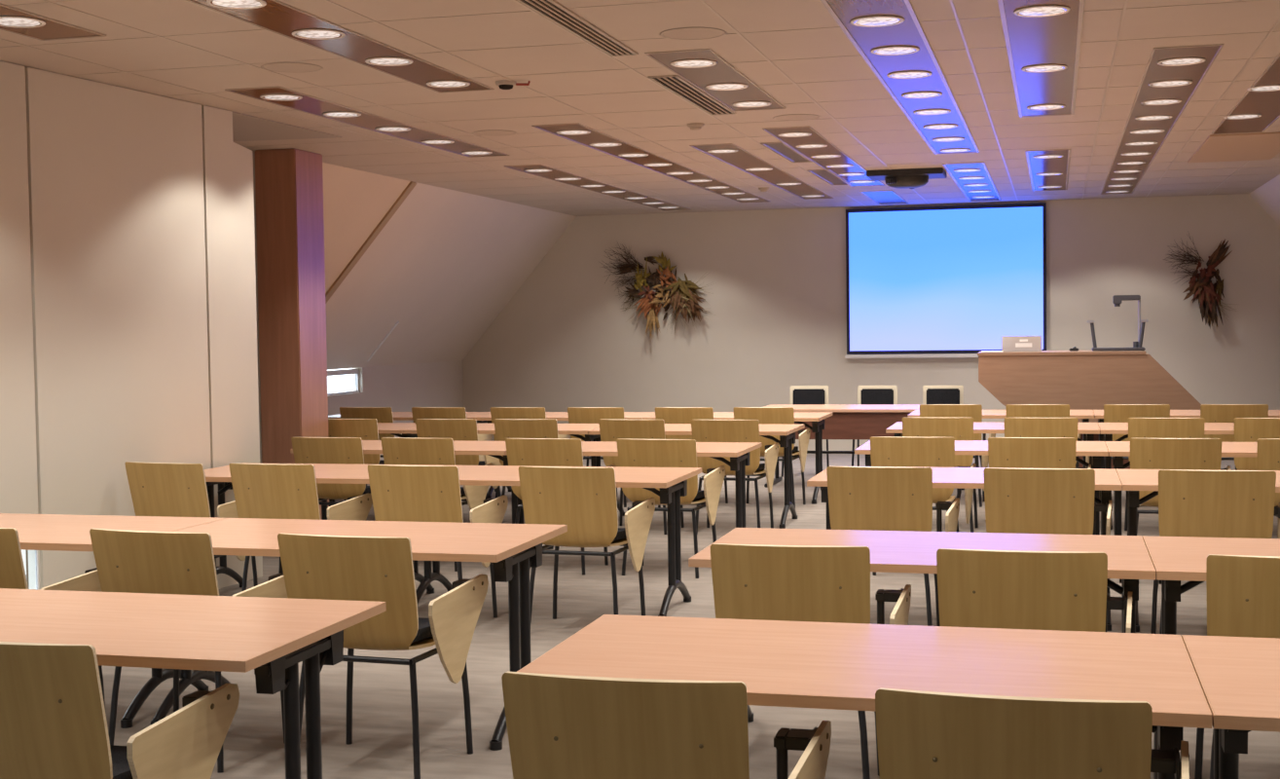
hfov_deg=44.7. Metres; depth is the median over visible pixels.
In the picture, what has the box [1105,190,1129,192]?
recessed light
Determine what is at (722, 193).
recessed light
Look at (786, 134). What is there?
recessed light
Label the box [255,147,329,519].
column
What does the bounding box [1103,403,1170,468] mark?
chair
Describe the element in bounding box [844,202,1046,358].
projection screen
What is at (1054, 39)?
ceiling strip
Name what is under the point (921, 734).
chair
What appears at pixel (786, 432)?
folding table
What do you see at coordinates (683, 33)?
ceiling speaker
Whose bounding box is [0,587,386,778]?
folding table
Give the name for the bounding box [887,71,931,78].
recessed light
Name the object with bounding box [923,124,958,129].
recessed light
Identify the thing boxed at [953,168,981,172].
recessed light
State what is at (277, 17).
ceiling strip
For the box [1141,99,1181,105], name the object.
recessed light
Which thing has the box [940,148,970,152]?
recessed light
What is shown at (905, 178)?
projector
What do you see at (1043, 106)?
recessed light
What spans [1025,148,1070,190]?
ceiling strip
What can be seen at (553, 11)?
ceiling vent
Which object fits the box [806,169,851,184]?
ceiling vent
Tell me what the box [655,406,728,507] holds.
chair
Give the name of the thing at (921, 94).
recessed light
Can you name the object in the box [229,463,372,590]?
chair
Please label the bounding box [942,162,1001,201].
ceiling strip
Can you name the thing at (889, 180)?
vent grille
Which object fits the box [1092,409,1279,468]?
folding table
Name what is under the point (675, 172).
recessed light
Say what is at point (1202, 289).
wall decoration
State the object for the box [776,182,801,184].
recessed light
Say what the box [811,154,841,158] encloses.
recessed light
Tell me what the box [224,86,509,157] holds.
ceiling strip
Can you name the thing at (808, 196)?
recessed light
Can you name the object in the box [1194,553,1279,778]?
chair
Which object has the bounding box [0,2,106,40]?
ceiling strip
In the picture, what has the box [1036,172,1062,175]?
recessed light
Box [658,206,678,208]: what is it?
recessed light
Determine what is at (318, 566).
chair
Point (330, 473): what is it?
folding table
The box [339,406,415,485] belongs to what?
chair
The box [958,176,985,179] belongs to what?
recessed light
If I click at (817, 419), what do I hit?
folding table
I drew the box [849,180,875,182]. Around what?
recessed light
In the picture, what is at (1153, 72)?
ceiling strip
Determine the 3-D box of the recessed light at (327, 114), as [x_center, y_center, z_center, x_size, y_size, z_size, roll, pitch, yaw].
[-1.854,-1.706,9.679,0.240,0.008,0.240,0,3,15]
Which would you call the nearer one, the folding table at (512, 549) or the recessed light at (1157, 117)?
the folding table at (512, 549)
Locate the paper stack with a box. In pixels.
[981,350,1003,352]
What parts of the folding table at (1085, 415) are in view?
leg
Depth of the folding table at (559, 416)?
14.01 m
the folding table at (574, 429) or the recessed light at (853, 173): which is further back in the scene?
the recessed light at (853, 173)
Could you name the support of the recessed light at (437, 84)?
attached to the ceiling strip at (277, 17)
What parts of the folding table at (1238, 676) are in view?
leg, rail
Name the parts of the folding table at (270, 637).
rail, leg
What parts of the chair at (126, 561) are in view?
leg, leg, leg, hinge plate, leg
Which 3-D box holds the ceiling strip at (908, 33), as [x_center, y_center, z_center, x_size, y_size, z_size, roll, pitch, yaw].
[1.275,-1.674,7.741,0.350,0.007,9.790,0,3,15]
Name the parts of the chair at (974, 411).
leg, leg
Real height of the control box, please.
0.046 m
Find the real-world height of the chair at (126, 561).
0.855 m
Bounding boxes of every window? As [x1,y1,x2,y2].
[21,548,38,588]
[327,368,359,395]
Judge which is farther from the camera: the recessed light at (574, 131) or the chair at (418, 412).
the chair at (418, 412)
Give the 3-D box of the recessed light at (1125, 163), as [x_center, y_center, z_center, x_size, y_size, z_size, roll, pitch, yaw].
[4.247,-1.953,13.457,0.240,0.008,0.240,0,3,15]
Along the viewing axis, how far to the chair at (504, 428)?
11.68 m
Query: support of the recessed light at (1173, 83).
attached to the ceiling strip at (1153, 72)
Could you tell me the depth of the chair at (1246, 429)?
10.66 m
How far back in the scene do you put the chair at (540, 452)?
9.68 m
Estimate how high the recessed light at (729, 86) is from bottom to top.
0.008 m
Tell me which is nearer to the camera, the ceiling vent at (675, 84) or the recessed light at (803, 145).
the ceiling vent at (675, 84)
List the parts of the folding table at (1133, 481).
leg, rail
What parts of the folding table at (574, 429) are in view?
rail, leg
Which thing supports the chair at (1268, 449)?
on the floor
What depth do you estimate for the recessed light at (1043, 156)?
12.78 m
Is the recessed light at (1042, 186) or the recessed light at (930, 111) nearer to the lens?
the recessed light at (930, 111)
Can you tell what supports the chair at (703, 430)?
on the floor
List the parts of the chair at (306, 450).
seat frame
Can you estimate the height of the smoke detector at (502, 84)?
0.042 m
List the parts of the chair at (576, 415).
seat frame, leg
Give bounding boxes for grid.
[0,0,1279,216]
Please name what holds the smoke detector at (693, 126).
attached to the ceiling
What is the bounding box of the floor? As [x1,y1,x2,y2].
[101,453,1279,778]
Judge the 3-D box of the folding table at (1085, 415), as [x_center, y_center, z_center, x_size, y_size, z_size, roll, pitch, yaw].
[3.150,0.569,13.576,1.540,0.740,0.835,0,3,15]
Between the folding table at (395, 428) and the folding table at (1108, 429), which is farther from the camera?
the folding table at (395, 428)
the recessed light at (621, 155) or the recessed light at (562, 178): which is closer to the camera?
the recessed light at (621, 155)
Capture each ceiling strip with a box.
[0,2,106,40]
[185,0,494,92]
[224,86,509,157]
[504,164,691,210]
[531,122,770,202]
[644,48,785,110]
[689,143,834,199]
[762,125,884,186]
[820,0,979,154]
[860,189,908,204]
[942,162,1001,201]
[997,0,1084,116]
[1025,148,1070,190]
[1100,43,1223,194]
[1211,53,1279,134]
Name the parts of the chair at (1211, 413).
seat frame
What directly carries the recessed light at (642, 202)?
attached to the ceiling strip at (555, 173)
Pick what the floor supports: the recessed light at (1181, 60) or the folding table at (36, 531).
the folding table at (36, 531)
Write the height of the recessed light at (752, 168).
0.008 m
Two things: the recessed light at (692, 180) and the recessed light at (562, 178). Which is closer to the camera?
the recessed light at (562, 178)
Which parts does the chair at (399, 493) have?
leg, leg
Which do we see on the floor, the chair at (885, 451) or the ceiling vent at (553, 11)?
the chair at (885, 451)
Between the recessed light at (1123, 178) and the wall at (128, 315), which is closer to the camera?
the wall at (128, 315)
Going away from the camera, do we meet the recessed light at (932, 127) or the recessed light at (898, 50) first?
the recessed light at (898, 50)
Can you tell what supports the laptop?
on the podium
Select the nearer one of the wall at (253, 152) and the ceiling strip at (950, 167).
the wall at (253, 152)
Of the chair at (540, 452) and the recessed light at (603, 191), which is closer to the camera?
the chair at (540, 452)
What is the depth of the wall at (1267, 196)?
16.36 m
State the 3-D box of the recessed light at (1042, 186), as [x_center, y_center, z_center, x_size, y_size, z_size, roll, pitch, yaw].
[4.156,-2.050,15.787,0.240,0.008,0.240,0,3,15]
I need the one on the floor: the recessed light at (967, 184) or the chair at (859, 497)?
the chair at (859, 497)
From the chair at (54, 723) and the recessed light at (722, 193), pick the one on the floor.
the chair at (54, 723)
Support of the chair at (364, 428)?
on the floor
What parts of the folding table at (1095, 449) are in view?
leg, rail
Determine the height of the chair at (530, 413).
0.855 m
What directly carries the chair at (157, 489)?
on the floor
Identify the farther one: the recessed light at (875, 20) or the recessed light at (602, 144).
the recessed light at (602, 144)
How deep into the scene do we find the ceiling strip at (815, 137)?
12.26 m
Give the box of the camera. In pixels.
[1087,294,1148,351]
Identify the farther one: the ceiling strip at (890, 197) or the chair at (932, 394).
the ceiling strip at (890, 197)
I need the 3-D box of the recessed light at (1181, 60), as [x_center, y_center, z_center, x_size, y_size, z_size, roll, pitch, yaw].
[2.822,-1.706,8.119,0.240,0.008,0.240,0,3,15]
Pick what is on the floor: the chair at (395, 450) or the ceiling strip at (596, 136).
the chair at (395, 450)
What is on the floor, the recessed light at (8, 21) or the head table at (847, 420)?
the head table at (847, 420)
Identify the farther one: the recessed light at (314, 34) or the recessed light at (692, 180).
the recessed light at (692, 180)
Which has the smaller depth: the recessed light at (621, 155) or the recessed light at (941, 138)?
the recessed light at (941, 138)
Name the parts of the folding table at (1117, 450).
leg, rail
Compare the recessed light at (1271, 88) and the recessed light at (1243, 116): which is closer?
the recessed light at (1271, 88)
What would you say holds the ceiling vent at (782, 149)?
in the ceiling
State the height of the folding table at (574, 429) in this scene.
0.740 m
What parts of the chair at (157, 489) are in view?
leg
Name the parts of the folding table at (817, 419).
rail, leg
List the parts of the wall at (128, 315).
panel, panel, panel, panel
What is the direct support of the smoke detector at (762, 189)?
attached to the ceiling
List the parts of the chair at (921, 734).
hinge plate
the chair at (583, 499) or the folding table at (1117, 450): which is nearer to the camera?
the chair at (583, 499)
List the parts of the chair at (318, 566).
leg, leg, seat frame, leg, hinge plate, leg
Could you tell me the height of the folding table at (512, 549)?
0.740 m
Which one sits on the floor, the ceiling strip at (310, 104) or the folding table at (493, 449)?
the folding table at (493, 449)
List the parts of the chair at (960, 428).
leg, leg, tablet arm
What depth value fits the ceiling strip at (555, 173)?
14.82 m
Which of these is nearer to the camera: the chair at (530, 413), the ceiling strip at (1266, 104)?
the ceiling strip at (1266, 104)
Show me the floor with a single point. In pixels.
(253, 745)
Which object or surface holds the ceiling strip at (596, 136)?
attached to the ceiling
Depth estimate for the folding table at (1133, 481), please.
7.89 m
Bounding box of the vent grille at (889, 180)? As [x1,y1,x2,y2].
[886,178,897,183]
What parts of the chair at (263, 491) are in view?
leg, leg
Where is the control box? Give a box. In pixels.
[1069,346,1078,351]
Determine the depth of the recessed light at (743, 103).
9.46 m
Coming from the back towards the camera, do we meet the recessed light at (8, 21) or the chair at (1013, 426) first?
the chair at (1013, 426)
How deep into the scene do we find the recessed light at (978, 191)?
16.17 m
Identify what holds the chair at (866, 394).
on the floor
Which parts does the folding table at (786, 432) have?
rail, leg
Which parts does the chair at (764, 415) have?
leg, seat frame, leg, leg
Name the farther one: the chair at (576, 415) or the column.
the chair at (576, 415)
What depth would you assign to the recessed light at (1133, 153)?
12.67 m
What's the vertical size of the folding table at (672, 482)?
0.740 m
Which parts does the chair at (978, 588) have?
tablet arm, hinge plate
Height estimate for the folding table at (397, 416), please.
0.740 m
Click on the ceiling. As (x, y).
(161, 18)
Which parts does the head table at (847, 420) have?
modesty panel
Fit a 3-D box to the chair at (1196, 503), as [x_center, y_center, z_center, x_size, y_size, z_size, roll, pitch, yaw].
[2.747,0.781,7.366,0.607,0.855,0.594,0,3,15]
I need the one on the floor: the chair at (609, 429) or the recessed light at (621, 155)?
the chair at (609, 429)
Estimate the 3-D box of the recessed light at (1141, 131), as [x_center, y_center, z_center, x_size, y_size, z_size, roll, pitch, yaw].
[3.636,-1.847,11.169,0.240,0.008,0.240,0,3,15]
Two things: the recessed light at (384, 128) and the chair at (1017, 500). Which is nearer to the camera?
the chair at (1017, 500)
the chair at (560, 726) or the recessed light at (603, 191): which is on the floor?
the chair at (560, 726)
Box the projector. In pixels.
[866,167,947,188]
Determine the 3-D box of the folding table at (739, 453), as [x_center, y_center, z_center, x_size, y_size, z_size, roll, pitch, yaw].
[-0.022,0.749,10.374,1.540,0.740,0.835,0,3,15]
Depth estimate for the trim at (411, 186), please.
14.41 m
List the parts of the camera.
lamp arm, post, lamp arm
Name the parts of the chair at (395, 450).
seat frame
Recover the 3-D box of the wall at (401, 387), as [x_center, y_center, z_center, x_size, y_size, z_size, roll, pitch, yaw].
[-3.284,0.267,15.933,0.120,1.327,7.720,0,3,15]
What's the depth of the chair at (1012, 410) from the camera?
12.69 m
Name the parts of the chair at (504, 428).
leg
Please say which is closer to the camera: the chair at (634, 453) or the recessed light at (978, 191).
the chair at (634, 453)
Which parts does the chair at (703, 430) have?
leg, leg, seat frame, leg, leg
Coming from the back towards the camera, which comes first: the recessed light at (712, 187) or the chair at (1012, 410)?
the recessed light at (712, 187)
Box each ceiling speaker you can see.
[260,62,322,73]
[472,130,516,136]
[658,27,726,39]
[772,113,820,120]
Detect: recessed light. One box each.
[0,16,45,28]
[206,0,266,9]
[259,94,302,101]
[292,29,345,39]
[322,111,361,117]
[365,57,413,66]
[374,126,410,131]
[421,139,454,144]
[426,80,470,87]
[461,150,492,154]
[524,168,551,172]
[554,177,581,180]
[556,129,590,134]
[580,184,605,186]
[589,142,621,146]
[601,190,624,192]
[618,153,648,156]
[623,196,646,199]
[642,202,663,204]
[643,162,671,166]
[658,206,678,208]
[666,171,693,174]
[670,59,717,68]
[687,179,712,182]
[704,185,729,188]
[705,82,748,90]
[707,148,738,152]
[722,192,744,194]
[731,101,771,107]
[736,197,758,200]
[745,167,772,170]
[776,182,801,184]
[777,132,811,137]
[795,144,827,147]
[802,194,823,197]
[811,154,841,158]
[825,164,853,167]
[838,172,865,176]
[849,15,904,27]
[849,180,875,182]
[870,45,919,55]
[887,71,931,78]
[901,91,942,98]
[913,109,950,114]
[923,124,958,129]
[932,137,964,141]
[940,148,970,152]
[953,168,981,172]
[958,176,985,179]
[963,183,987,185]
[968,189,990,192]
[972,195,993,198]
[1013,4,1070,17]
[1021,64,1067,73]
[1026,104,1065,109]
[1033,154,1063,158]
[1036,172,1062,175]
[1037,185,1061,187]
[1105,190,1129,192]
[1108,183,1133,186]
[1111,177,1136,180]
[1113,170,1140,173]
[1117,161,1145,164]
[1120,151,1151,155]
[1125,141,1157,145]
[1130,129,1164,134]
[1134,114,1171,120]
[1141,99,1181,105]
[1148,79,1192,87]
[1157,57,1206,66]
[1223,113,1261,119]
[1247,84,1279,91]
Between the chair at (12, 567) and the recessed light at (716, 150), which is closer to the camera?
the chair at (12, 567)
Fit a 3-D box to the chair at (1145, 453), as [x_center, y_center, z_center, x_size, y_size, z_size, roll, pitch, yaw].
[3.211,0.694,9.258,0.607,0.855,0.594,0,3,15]
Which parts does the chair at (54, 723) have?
hinge plate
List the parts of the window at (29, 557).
frame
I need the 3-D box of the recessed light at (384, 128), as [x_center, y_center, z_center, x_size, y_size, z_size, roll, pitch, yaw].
[-1.653,-1.741,10.432,0.240,0.008,0.240,0,3,15]
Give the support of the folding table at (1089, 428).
on the floor
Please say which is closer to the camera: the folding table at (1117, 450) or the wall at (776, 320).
the folding table at (1117, 450)
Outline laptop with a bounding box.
[1001,335,1041,351]
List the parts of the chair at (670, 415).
leg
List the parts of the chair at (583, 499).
leg, leg, seat frame, leg, hinge plate, leg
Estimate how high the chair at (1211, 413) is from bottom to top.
0.855 m
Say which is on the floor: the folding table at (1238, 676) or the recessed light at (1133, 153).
the folding table at (1238, 676)
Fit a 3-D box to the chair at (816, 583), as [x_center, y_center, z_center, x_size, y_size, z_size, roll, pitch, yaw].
[0.581,0.904,5.187,0.607,0.855,0.594,0,2,13]
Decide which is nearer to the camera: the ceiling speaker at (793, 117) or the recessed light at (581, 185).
the ceiling speaker at (793, 117)
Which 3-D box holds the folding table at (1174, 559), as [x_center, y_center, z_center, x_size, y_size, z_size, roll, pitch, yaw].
[2.515,0.931,5.218,1.540,0.740,0.835,0,3,15]
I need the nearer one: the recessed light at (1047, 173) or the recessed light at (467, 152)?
the recessed light at (467, 152)
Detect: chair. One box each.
[0,527,105,708]
[0,641,239,778]
[89,528,287,772]
[124,461,257,585]
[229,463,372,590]
[277,533,488,778]
[291,437,370,506]
[328,418,384,500]
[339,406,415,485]
[367,464,508,617]
[380,437,494,571]
[411,406,493,504]
[415,418,501,496]
[490,406,570,498]
[493,418,584,523]
[501,671,831,778]
[505,438,615,575]
[518,466,655,622]
[567,406,626,507]
[598,419,684,534]
[616,438,725,578]
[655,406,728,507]
[691,419,779,534]
[710,543,911,778]
[733,406,810,508]
[781,385,829,476]
[826,466,959,625]
[851,385,897,466]
[870,436,975,575]
[875,687,1189,778]
[902,417,988,532]
[919,403,995,507]
[922,385,963,403]
[936,548,1133,632]
[983,467,1112,535]
[987,437,1091,468]
[1004,417,1089,468]
[1006,403,1080,438]
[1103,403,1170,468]
[1124,417,1205,530]
[1130,438,1231,532]
[1150,469,1279,633]
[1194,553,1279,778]
[1200,403,1268,460]
[1234,417,1279,470]
[1257,438,1279,515]
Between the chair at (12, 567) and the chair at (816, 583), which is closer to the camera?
the chair at (816, 583)
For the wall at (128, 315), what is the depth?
8.41 m
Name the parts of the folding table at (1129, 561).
leg, rail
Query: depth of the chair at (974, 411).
12.88 m
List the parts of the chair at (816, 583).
leg, leg, tablet arm, hinge plate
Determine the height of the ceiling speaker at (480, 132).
0.003 m
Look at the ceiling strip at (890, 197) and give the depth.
16.83 m
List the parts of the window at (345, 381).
pane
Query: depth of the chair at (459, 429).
11.86 m
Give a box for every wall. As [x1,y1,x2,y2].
[0,61,262,589]
[252,150,261,463]
[322,162,576,369]
[328,360,463,460]
[462,193,1279,450]
[1248,174,1279,225]
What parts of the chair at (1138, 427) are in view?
leg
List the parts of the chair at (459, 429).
leg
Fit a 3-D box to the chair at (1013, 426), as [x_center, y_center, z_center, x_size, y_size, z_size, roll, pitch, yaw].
[2.953,0.613,11.279,0.607,0.855,0.594,0,3,15]
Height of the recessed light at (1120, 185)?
0.008 m
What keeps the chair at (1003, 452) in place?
on the floor
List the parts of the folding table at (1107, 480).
rail, leg, leg, rail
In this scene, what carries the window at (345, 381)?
in the wall at (401, 387)
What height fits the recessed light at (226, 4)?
0.008 m
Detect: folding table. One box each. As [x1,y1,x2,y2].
[0,512,226,728]
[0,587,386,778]
[150,517,567,750]
[204,462,443,593]
[290,439,524,523]
[328,411,495,491]
[377,422,417,438]
[402,423,600,466]
[415,465,701,616]
[475,411,655,498]
[505,440,761,548]
[516,614,1211,778]
[588,423,804,528]
[642,411,832,504]
[688,527,1155,722]
[806,466,1121,630]
[854,439,1108,535]
[885,421,1099,464]
[907,409,1094,467]
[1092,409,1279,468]
[1097,422,1234,529]
[1104,440,1257,535]
[1116,468,1279,631]
[1142,535,1279,634]
[1181,634,1279,778]
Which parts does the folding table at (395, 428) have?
rail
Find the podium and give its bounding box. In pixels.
[977,350,1201,469]
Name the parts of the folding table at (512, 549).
leg, rail, leg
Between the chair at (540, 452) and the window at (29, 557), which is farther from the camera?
the chair at (540, 452)
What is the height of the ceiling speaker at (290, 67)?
0.003 m
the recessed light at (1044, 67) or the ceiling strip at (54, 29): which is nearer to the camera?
the ceiling strip at (54, 29)
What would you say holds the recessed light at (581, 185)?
attached to the ceiling strip at (555, 173)
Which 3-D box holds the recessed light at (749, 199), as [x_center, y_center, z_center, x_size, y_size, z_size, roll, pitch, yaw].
[1.162,-2.050,16.804,0.240,0.008,0.240,0,3,15]
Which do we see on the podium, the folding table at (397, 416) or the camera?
the camera
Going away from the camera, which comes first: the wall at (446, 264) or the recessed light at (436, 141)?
the recessed light at (436, 141)
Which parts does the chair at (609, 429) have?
leg, leg, leg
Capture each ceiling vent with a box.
[515,0,638,56]
[647,74,736,114]
[760,142,811,162]
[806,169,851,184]
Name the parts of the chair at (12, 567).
hinge plate, leg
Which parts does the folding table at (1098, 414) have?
leg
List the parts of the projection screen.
rail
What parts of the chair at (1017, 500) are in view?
tablet arm, hinge plate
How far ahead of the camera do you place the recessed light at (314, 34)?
7.01 m
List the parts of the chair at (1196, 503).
leg, leg, hinge plate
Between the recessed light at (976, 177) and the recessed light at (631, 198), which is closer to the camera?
the recessed light at (976, 177)
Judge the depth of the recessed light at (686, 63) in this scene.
7.94 m
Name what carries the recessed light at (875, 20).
attached to the ceiling strip at (908, 33)
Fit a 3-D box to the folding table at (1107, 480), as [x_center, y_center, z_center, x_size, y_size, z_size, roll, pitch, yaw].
[1.712,0.817,8.192,1.540,0.740,0.835,0,3,15]
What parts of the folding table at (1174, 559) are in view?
leg, rail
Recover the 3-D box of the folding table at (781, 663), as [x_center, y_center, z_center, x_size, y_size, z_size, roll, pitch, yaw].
[0.541,1.019,3.807,1.540,0.740,0.835,0,3,15]
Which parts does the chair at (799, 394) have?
leg, leg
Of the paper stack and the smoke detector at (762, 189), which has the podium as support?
the paper stack
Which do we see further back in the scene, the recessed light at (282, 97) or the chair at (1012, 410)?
the chair at (1012, 410)
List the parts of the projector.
ceiling plate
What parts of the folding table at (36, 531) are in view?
leg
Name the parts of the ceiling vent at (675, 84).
blade, blade, blade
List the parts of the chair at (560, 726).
tablet arm, hinge plate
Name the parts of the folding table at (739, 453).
rail, leg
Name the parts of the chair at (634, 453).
leg, seat frame, leg, leg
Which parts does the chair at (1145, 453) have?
seat frame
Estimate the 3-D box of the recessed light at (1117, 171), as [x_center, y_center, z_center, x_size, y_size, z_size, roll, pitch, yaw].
[4.451,-1.988,14.219,0.240,0.008,0.240,0,3,15]
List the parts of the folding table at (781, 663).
leg, rail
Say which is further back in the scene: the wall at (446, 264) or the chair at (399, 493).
the wall at (446, 264)
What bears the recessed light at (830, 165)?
attached to the ceiling strip at (815, 137)
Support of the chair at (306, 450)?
on the floor
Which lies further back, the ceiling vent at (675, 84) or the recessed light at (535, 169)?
the recessed light at (535, 169)
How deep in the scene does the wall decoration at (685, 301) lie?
18.82 m
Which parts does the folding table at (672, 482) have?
leg, rail, leg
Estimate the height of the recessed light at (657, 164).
0.008 m
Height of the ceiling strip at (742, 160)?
0.007 m
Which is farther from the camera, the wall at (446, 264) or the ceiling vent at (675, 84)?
the wall at (446, 264)
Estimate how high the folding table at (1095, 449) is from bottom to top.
0.740 m
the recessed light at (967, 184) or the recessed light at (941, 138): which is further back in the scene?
the recessed light at (967, 184)
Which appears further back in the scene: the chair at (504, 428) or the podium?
the podium
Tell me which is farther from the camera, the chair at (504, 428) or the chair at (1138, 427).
the chair at (504, 428)
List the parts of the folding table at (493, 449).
leg, leg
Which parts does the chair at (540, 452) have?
leg, leg, leg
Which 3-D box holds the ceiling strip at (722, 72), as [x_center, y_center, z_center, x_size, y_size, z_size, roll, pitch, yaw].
[0.466,-1.702,8.676,0.330,0.007,2.200,0,3,15]
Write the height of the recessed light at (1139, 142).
0.008 m
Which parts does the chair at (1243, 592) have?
leg, leg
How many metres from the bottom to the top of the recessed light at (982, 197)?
0.008 m
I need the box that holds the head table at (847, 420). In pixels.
[764,403,964,489]
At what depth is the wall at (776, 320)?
18.51 m
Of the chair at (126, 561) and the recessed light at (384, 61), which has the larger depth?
the recessed light at (384, 61)
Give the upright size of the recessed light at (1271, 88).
0.008 m
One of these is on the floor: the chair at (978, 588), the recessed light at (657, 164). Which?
the chair at (978, 588)
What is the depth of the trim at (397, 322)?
16.70 m
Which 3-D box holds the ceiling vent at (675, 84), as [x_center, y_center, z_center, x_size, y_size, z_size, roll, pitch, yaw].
[0.328,-1.719,9.148,0.164,0.009,1.604,0,3,15]
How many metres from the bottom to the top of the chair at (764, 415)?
0.855 m
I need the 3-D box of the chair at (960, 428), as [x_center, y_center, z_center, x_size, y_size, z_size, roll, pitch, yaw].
[2.258,0.615,11.465,0.607,0.855,0.594,0,3,15]
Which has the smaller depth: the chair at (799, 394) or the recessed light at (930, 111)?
the recessed light at (930, 111)
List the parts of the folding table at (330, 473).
rail, leg, leg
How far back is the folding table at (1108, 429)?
11.46 m
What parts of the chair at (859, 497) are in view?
leg, leg, tablet arm, hinge plate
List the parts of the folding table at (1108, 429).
leg, rail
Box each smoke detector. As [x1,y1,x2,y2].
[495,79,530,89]
[686,122,704,130]
[758,186,769,191]
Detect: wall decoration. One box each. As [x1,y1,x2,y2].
[601,240,716,338]
[1162,233,1236,328]
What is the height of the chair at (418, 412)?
0.855 m
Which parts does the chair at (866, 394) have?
leg, leg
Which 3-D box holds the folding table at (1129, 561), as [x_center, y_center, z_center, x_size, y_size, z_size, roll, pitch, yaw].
[1.024,0.936,5.616,1.540,0.740,0.835,0,3,15]
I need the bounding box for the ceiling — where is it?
[0,0,1279,216]
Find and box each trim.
[325,181,417,303]
[366,321,399,361]
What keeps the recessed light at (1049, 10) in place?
attached to the ceiling strip at (1054, 39)
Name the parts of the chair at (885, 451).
tablet arm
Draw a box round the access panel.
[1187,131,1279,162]

